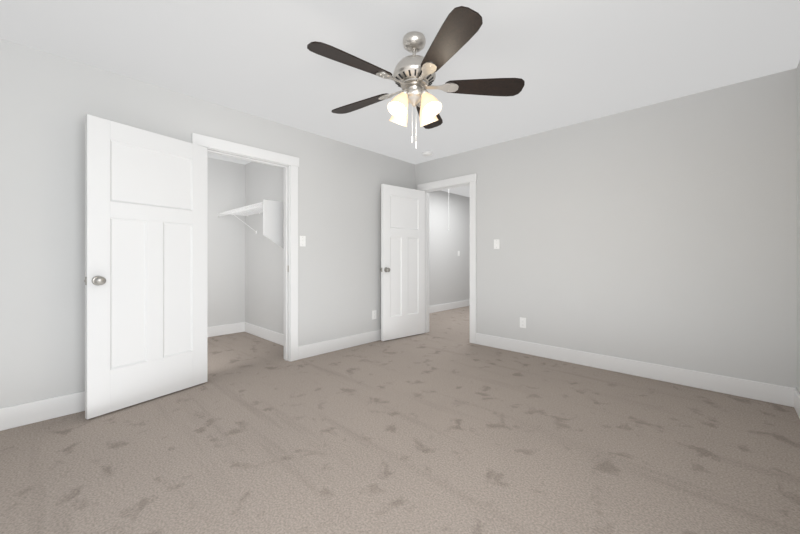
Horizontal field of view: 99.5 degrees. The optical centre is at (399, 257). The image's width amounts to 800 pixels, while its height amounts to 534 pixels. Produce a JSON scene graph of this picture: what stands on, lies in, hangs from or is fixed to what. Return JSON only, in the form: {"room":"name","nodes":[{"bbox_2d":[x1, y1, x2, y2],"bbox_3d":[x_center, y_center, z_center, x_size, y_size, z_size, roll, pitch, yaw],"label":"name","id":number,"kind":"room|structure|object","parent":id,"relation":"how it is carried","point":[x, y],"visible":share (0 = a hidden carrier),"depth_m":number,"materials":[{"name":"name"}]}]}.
{"room":"empty bedroom","nodes":[
{"label":"empty bedroom","id":0,"kind":"room"},
{"bbox_2d":[0,39,414,408],"bbox_3d":[-1.414,-0.150,3.439,0.120,2.500,4.620,0,0,44],"label":"wall","id":1,"kind":"structure","parent":0,"point":[48,102],"depth_m":2.42,"materials":[{"name":"paint"}]},
{"bbox_2d":[0,391,84,430],"bbox_3d":[-2.324,1.030,2.383,0.020,0.140,1.535,0,0,44],"label":"baseboard","id":2,"kind":"structure","parent":1,"relation":"attached to","point":[31,412],"depth_m":2.28,"materials":[{"name":"paint"}]},
{"bbox_2d":[84,114,206,418],"bbox_3d":[-1.914,0.059,2.639,0.169,2.058,0.832,0,0,31],"label":"closet door","id":3,"kind":"structure","parent":1,"relation":"in","point":[145,280],"depth_m":2.56,"materials":[{"name":"paint"}]},
{"bbox_2d":[192,133,298,361],"bbox_3d":[-1.499,0.009,3.349,0.164,2.183,1.020,0,0,44],"label":"door frame","id":4,"kind":"structure","parent":1,"relation":"attached to","point":[289,164],"depth_m":3.61,"materials":[{"name":"paint"}]},
{"bbox_2d":[299,236,305,245],"bbox_3d":[-1.063,-0.185,3.707,0.018,0.116,0.072,0,0,44],"label":"light switch","id":5,"kind":"object","parent":1,"relation":"attached to","point":[302,240],"visible":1,"depth_m":3.71,"materials":[{"name":"white plastic"}]},
{"bbox_2d":[298,329,380,359],"bbox_3d":[-0.429,1.030,4.355,0.040,0.140,1.935,0,0,44],"label":"baseboard","id":6,"kind":"structure","parent":1,"relation":"attached to","point":[314,349],"depth_m":4.03,"materials":[{"name":"paint"}]},
{"bbox_2d":[372,310,375,319],"bbox_3d":[-0.338,0.750,4.473,0.010,0.116,0.072,0,0,44],"label":"outlet","id":7,"kind":"object","parent":1,"relation":"attached to","point":[373,314],"visible":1,"depth_m":4.47,"materials":[{"name":"white plastic"}]},
{"bbox_2d":[207,157,242,326],"bbox_3d":[-3.004,-0.150,4.452,0.120,2.500,2.090,0,0,44],"label":"wall","id":8,"kind":"structure","parent":0,"point":[224,178],"depth_m":4.87,"materials":[{"name":"paint"}]},
{"bbox_2d":[207,322,243,336],"bbox_3d":[-2.953,1.030,4.404,0.020,0.140,1.850,0,0,44],"label":"baseboard","id":9,"kind":"structure","parent":8,"relation":"attached to","point":[212,331],"depth_m":4.86,"materials":[{"name":"paint"}]},
{"bbox_2d":[243,162,283,333],"bbox_3d":[-1.644,-0.150,4.516,1.700,2.500,0.120,0,0,44],"label":"wall","id":10,"kind":"structure","parent":0,"point":[245,272],"depth_m":4.70,"materials":[{"name":"paint"}]},
{"bbox_2d":[218,202,262,233],"bbox_3d":[-1.929,-0.493,4.440,1.448,0.297,0.384,0,0,44],"label":"wire shelf","id":11,"kind":"object","parent":10,"relation":"attached to","point":[237,211],"visible":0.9,"depth_m":4.52,"materials":[{"name":"white metal"}]},
{"bbox_2d":[244,322,283,345],"bbox_3d":[-1.692,1.030,4.466,1.700,0.140,0.020,0,0,44],"label":"baseboard","id":12,"kind":"structure","parent":10,"relation":"attached to","point":[273,336],"depth_m":4.60,"materials":[{"name":"paint"}]},
{"bbox_2d":[263,200,283,248],"bbox_3d":[-1.398,-0.333,3.933,0.022,0.644,0.385,0,0,44],"label":"end panel","id":13,"kind":"object","parent":10,"relation":"attached to","point":[273,221],"visible":0.58,"depth_m":3.88,"materials":[{"name":"paint"}]},
{"bbox_2d":[0,306,799,533],"bbox_3d":[0.741,1.150,4.162,6.200,0.100,9.000,0,0,44],"label":"floor","id":14,"kind":"structure","parent":0,"point":[443,425],"depth_m":1.92,"materials":[{"name":"beige carpet"}]},
{"bbox_2d":[0,0,799,196],"bbox_3d":[0.741,-1.450,4.162,6.200,0.100,9.000,0,0,44],"label":"ceiling","id":15,"kind":"structure","parent":0,"point":[570,62],"depth_m":2.31,"materials":[{"name":"paint"}]},
{"bbox_2d":[307,6,524,147],"bbox_3d":[0.051,-1.048,2.159,1.335,0.705,1.334,0,0,44],"label":"ceiling fan","id":16,"kind":"object","parent":15,"relation":"hanging from","point":[413,77],"visible":1,"depth_m":2.07,"materials":[{"name":"brown wood"}]},
{"bbox_2d":[422,151,431,156],"bbox_3d":[0.365,-1.379,4.500,0.132,0.042,0.132,0,0,44],"label":"smoke detector","id":17,"kind":"object","parent":15,"relation":"attached to","point":[427,153],"visible":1,"depth_m":4.46,"materials":[{"name":"white plastic"}]},
{"bbox_2d":[429,190,469,305],"bbox_3d":[0.993,-0.150,7.266,0.120,2.500,4.000,0,0,44],"label":"wall","id":18,"kind":"structure","parent":0,"point":[449,274],"depth_m":7.22,"materials":[{"name":"paint"}]},
{"bbox_2d":[429,300,469,312],"bbox_3d":[1.002,1.030,7.174,0.020,0.140,3.880,0,0,44],"label":"baseboard","id":19,"kind":"structure","parent":18,"relation":"attached to","point":[436,308],"depth_m":7.20,"materials":[{"name":"paint"}]},
{"bbox_2d":[415,68,796,388],"bbox_3d":[1.290,-0.150,4.136,4.870,2.500,0.120,0,0,44],"label":"wall","id":20,"kind":"structure","parent":0,"point":[663,233],"depth_m":3.07,"materials":[{"name":"paint"}]},
{"bbox_2d":[380,184,424,340],"bbox_3d":[0.057,0.059,4.687,0.786,2.058,0.169,0,0,-40],"label":"entry door","id":21,"kind":"structure","parent":20,"relation":"in","point":[402,269],"depth_m":4.64,"materials":[{"name":"paint"}]},
{"bbox_2d":[417,173,476,343],"bbox_3d":[0.670,0.009,4.726,0.990,2.183,0.164,0,0,44],"label":"door frame","id":22,"kind":"structure","parent":20,"relation":"attached to","point":[471,179],"depth_m":4.42,"materials":[{"name":"paint"}]},
{"bbox_2d":[494,239,499,248],"bbox_3d":[1.180,-0.170,4.145,0.072,0.116,0.018,0,0,44],"label":"light switch","id":23,"kind":"object","parent":20,"relation":"attached to","point":[496,243],"visible":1,"depth_m":4.14,"materials":[{"name":"white plastic"}]},
{"bbox_2d":[520,317,525,327],"bbox_3d":[1.422,0.750,3.920,0.072,0.116,0.010,0,0,44],"label":"outlet","id":24,"kind":"object","parent":20,"relation":"attached to","point":[522,322],"visible":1,"depth_m":3.92,"materials":[{"name":"white plastic"}]},
{"bbox_2d":[476,333,787,405],"bbox_3d":[1.934,1.030,3.424,2.655,0.140,0.020,0,0,44],"label":"baseboard","id":25,"kind":"structure","parent":20,"relation":"attached to","point":[777,394],"depth_m":3.07,"materials":[{"name":"paint"}]},
{"bbox_2d":[797,61,799,393],"bbox_3d":[1.372,-0.150,0.782,0.120,2.500,4.620,0,0,44],"label":"wall","id":26,"kind":"structure","parent":0,"point":[798,227],"depth_m":2.44,"materials":[{"name":"paint"}]},
{"bbox_2d":[788,387,799,418],"bbox_3d":[1.363,1.030,0.874,0.020,0.140,4.500,0,0,44],"label":"baseboard","id":27,"kind":"structure","parent":26,"relation":"attached to","point":[793,394],"depth_m":2.47,"materials":[{"name":"paint"}]}
]}

